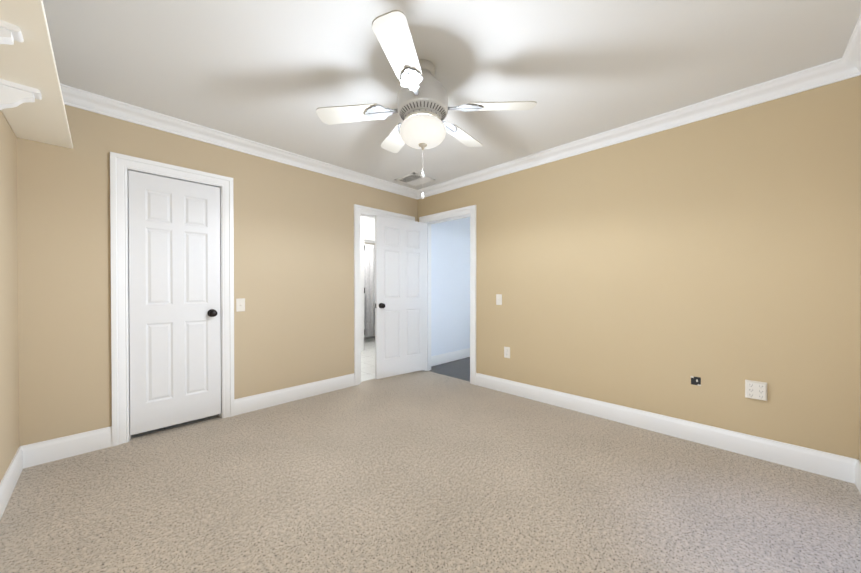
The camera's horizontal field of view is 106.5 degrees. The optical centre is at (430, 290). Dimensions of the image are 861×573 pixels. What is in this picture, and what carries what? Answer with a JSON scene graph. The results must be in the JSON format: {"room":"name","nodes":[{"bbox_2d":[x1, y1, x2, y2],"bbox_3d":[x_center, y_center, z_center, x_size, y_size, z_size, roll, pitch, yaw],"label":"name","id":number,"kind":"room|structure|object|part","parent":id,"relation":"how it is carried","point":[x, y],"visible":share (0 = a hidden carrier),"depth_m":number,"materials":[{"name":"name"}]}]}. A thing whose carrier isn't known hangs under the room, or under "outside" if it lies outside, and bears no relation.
{"room":"empty bedroom","nodes":[
{"label":"empty bedroom","id":0,"kind":"room"},
{"bbox_2d":[0,110,18,481],"bbox_3d":[-1.285,-0.096,0.658,3.940,2.440,0.120,0,1,44],"label":"wall","id":1,"kind":"structure","parent":0,"point":[9,400],"depth_m":1.80,"materials":[{"name":"paint"}]},
{"bbox_2d":[0,446,22,519],"bbox_3d":[-1.237,1.053,0.714,3.700,0.140,0.015,0,1,44],"label":"baseboard","id":2,"kind":"structure","parent":1,"relation":"attached to","point":[9,480],"depth_m":1.75,"materials":[{"name":"paint"}]},
{"bbox_2d":[0,0,72,148],"bbox_3d":[-1.160,-0.849,0.779,3.699,0.217,0.235,0,1,44],"label":"wall shelf","id":3,"kind":"object","parent":1,"relation":"attached to","point":[32,106],"visible":1,"depth_m":1.42,"materials":[{"name":"paint"}]},
{"bbox_2d":[16,104,469,445],"bbox_3d":[-0.854,-0.119,3.826,0.120,2.440,5.250,0,1,44],"label":"wall","id":4,"kind":"structure","parent":0,"point":[294,263],"depth_m":2.84,"materials":[{"name":"paint"}]},
{"bbox_2d":[19,426,111,468],"bbox_3d":[-2.415,1.043,2.145,0.015,0.140,0.410,0,1,44],"label":"baseboard","id":5,"kind":"structure","parent":4,"relation":"attached to","point":[42,452],"depth_m":2.13,"materials":[{"name":"paint"}]},
{"bbox_2d":[110,152,233,446],"bbox_3d":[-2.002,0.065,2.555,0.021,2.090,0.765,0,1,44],"label":"trim","id":6,"kind":"structure","parent":4,"relation":"attached to","point":[120,164],"depth_m":2.34,"materials":[{"name":"paint"}]},
{"bbox_2d":[128,170,220,434],"bbox_3d":[-2.026,0.095,2.580,0.163,1.950,0.576,0,1,44],"label":"closet door","id":7,"kind":"structure","parent":4,"relation":"in","point":[174,311],"depth_m":2.54,"materials":[{"name":"paint"}]},
{"bbox_3d":[-1.858,0.193,2.752,0.163,0.066,0.096,0,1,44],"label":"knob","id":8,"kind":"part","parent":7,"relation":"part of","materials":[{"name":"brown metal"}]},
{"bbox_2d":[60,83,415,197],"bbox_3d":[-1.348,-1.287,3.168,0.084,0.096,3.210,0,1,44],"label":"crown molding","id":9,"kind":"structure","parent":4,"relation":"attached to","point":[74,97],"depth_m":2.67,"materials":[{"name":"paint"}]},
{"bbox_2d":[236,298,244,311],"bbox_3d":[-1.695,0.133,2.870,0.020,0.116,0.070,0,1,44],"label":"light switch","id":10,"kind":"object","parent":4,"relation":"attached to","point":[240,305],"visible":1,"depth_m":2.87,"materials":[{"name":"white plastic"}]},
{"bbox_2d":[234,373,354,415],"bbox_3d":[-1.308,1.035,3.275,0.015,0.140,1.225,0,1,44],"label":"baseboard","id":11,"kind":"structure","parent":4,"relation":"attached to","point":[262,401],"depth_m":3.18,"materials":[{"name":"paint"}]},
{"bbox_2d":[360,213,374,239],"bbox_3d":[-0.598,0.091,4.089,0.122,2.015,0.790,0,1,44],"label":"trim","id":12,"kind":"structure","parent":4,"relation":"attached to","point":[367,215],"depth_m":3.83,"materials":[{"name":"paint"}]},
{"bbox_2d":[354,204,414,385],"bbox_3d":[-0.548,0.054,4.039,0.021,2.090,0.940,0,1,44],"label":"door frame","id":13,"kind":"structure","parent":4,"relation":"attached to","point":[358,209],"depth_m":3.74,"materials":[{"name":"paint"}]},
{"bbox_2d":[375,215,426,378],"bbox_3d":[-0.355,0.084,4.069,0.767,1.950,0.163,0,1,-39],"label":"hall door","id":14,"kind":"structure","parent":4,"relation":"in","point":[400,296],"depth_m":4.03,"materials":[{"name":"paint"}]},
{"bbox_3d":[-0.616,0.185,3.858,0.096,0.066,0.163,0,1,-39],"label":"knob","id":15,"kind":"part","parent":14,"relation":"part of","materials":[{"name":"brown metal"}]},
{"bbox_2d":[431,348,469,365],"bbox_3d":[0.465,1.022,5.084,0.015,0.140,1.380,0,1,44],"label":"baseboard","id":16,"kind":"structure","parent":4,"relation":"attached to","point":[448,357],"depth_m":4.91,"materials":[{"name":"paint"}]},
{"bbox_2d":[131,338,374,437],"bbox_3d":[-1.752,1.143,4.947,2.840,0.098,4.920,0,1,44],"label":"floor","id":17,"kind":"structure","parent":0,"point":[368,362],"depth_m":4.50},
{"bbox_2d":[361,216,374,235],"bbox_3d":[-1.235,-0.134,5.852,0.100,2.440,2.650,0,1,44],"label":"wall","id":18,"kind":"structure","parent":0,"point":[367,226],"depth_m":5.86,"materials":[{"name":"white paint"}]},
{"bbox_2d":[361,234,374,350],"bbox_3d":[-0.929,0.039,6.079,0.021,2.090,0.940,0,1,44],"label":"door frame","id":19,"kind":"structure","parent":18,"relation":"attached to","point":[366,237],"depth_m":5.78,"materials":[{"name":"paint"}]},
{"bbox_2d":[364,241,374,338],"bbox_3d":[-2.013,-0.140,6.615,0.120,2.440,2.890,0,1,44],"label":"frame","id":20,"kind":"structure","parent":0,"point":[374,245],"depth_m":7.17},
{"bbox_2d":[364,242,374,336],"bbox_3d":[-1.329,-0.011,6.611,0.085,1.942,1.500,0,1,44],"label":"curtain","id":21,"kind":"object","parent":20,"relation":"hanging from","point":[369,287],"visible":0.21,"depth_m":6.64,"materials":[{"name":"white fabric"}]},
{"bbox_2d":[0,371,860,572],"bbox_3d":[-0.054,1.165,1.880,3.880,0.100,3.575,0,1,44],"label":"floor carpet","id":22,"kind":"object","parent":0,"point":[422,472],"visible":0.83,"depth_m":1.72,"materials":[{"name":"beige carpet"}]},
{"bbox_2d":[430,357,469,381],"bbox_3d":[1.804,1.152,3.734,3.820,0.098,1.675,0,1,44],"label":"floor","id":23,"kind":"structure","parent":0,"point":[459,369],"depth_m":4.45,"materials":[{"name":"grey carpet"}]},
{"bbox_2d":[43,0,860,189],"bbox_3d":[-0.482,-1.387,3.453,6.720,0.100,5.250,0,1,44],"label":"ceiling","id":24,"kind":"structure","parent":0,"point":[275,73],"depth_m":1.85,"materials":[{"name":"paint"}]},
{"bbox_2d":[395,172,434,186],"bbox_3d":[-0.190,-1.334,3.895,0.356,0.012,0.356,0,1,44],"label":"ceiling vent","id":25,"kind":"object","parent":24,"relation":"in","point":[414,179],"visible":0.98,"depth_m":3.88,"materials":[{"name":"grey metal"}]},
{"bbox_2d":[316,10,536,198],"bbox_3d":[-0.060,-0.936,1.988,1.153,0.780,1.242,0,1,44],"label":"ceiling fan","id":26,"kind":"object","parent":24,"relation":"hanging from","point":[422,109],"visible":1,"depth_m":1.82,"materials":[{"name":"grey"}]},
{"bbox_3d":[-0.046,-0.932,1.916,0.275,0.130,0.277,0,1,44],"label":"lamp shade","id":27,"kind":"part","parent":26,"relation":"part of","materials":[{"name":"white glass"}]},
{"bbox_2d":[418,75,860,459],"bbox_3d":[1.229,-0.114,3.137,3.820,2.440,0.120,0,1,44],"label":"wall","id":28,"kind":"structure","parent":0,"point":[719,256],"depth_m":2.35,"materials":[{"name":"paint"}]},
{"bbox_2d":[419,205,475,384],"bbox_3d":[0.190,0.054,4.057,0.940,2.090,0.021,0,1,44],"label":"door frame","id":29,"kind":"structure","parent":28,"relation":"attached to","point":[471,210],"depth_m":3.76,"materials":[{"name":"paint"}]},
{"bbox_2d":[425,214,469,370],"bbox_3d":[0.240,0.091,4.108,0.790,2.015,0.122,0,1,44],"label":"trim","id":30,"kind":"structure","parent":28,"relation":"attached to","point":[429,287],"depth_m":4.37,"materials":[{"name":"paint"}]},
{"bbox_2d":[496,294,501,304],"bbox_3d":[0.746,0.103,3.514,0.070,0.116,0.020,0,1,44],"label":"light switch","id":31,"kind":"object","parent":28,"relation":"attached to","point":[498,299],"visible":1,"depth_m":3.51,"materials":[{"name":"white plastic"}]},
{"bbox_2d":[504,347,509,357],"bbox_3d":[0.822,0.668,3.451,0.070,0.116,0.009,0,1,44],"label":"electrical outlet","id":32,"kind":"object","parent":28,"relation":"attached to","point":[506,352],"visible":1,"depth_m":3.44,"materials":[{"name":"white plastic"}]},
{"bbox_2d":[414,60,860,199],"bbox_3d":[1.115,-1.286,3.098,3.700,0.096,0.084,0,1,44],"label":"crown molding","id":33,"kind":"structure","parent":28,"relation":"attached to","point":[824,74],"depth_m":2.43,"materials":[{"name":"paint"}]},
{"bbox_2d":[475,373,857,483],"bbox_3d":[1.494,1.038,2.791,2.705,0.140,0.015,0,1,44],"label":"baseboard","id":34,"kind":"structure","parent":28,"relation":"attached to","point":[835,466],"depth_m":2.34,"materials":[{"name":"paint"}]},
{"bbox_2d":[691,376,700,385],"bbox_3d":[1.945,0.665,2.355,0.060,0.064,0.003,0,1,44],"label":"electrical outlet box","id":35,"kind":"object","parent":28,"relation":"attached to","point":[695,380],"visible":1,"depth_m":2.35,"materials":[{"name":"black plastic"}]},
{"bbox_2d":[745,380,766,400],"bbox_3d":[2.158,0.665,2.129,0.104,0.120,0.029,0,1,44],"label":"electrical outlet","id":36,"kind":"object","parent":28,"relation":"attached to","point":[756,390],"visible":1,"depth_m":2.12,"materials":[{"name":"white plastic"}]},
{"bbox_2d":[859,276,860,461],"bbox_3d":[1.315,-0.096,0.582,0.120,2.440,3.650,0,1,44],"label":"wall","id":37,"kind":"structure","parent":0,"point":[860,384],"depth_m":1.84,"materials":[{"name":"paint"}]},
{"bbox_2d":[836,14,860,77],"bbox_3d":[1.235,-1.268,0.637,0.084,0.096,3.210,0,1,44],"label":"crown molding","id":38,"kind":"structure","parent":37,"relation":"attached to","point":[847,65],"depth_m":1.79,"materials":[{"name":"paint"}]},
{"bbox_2d":[855,460,860,493],"bbox_3d":[1.267,1.054,0.637,0.015,0.140,3.410,0,1,44],"label":"baseboard","id":39,"kind":"structure","parent":37,"relation":"attached to","point":[858,474],"depth_m":1.81,"materials":[{"name":"paint"}]}
]}

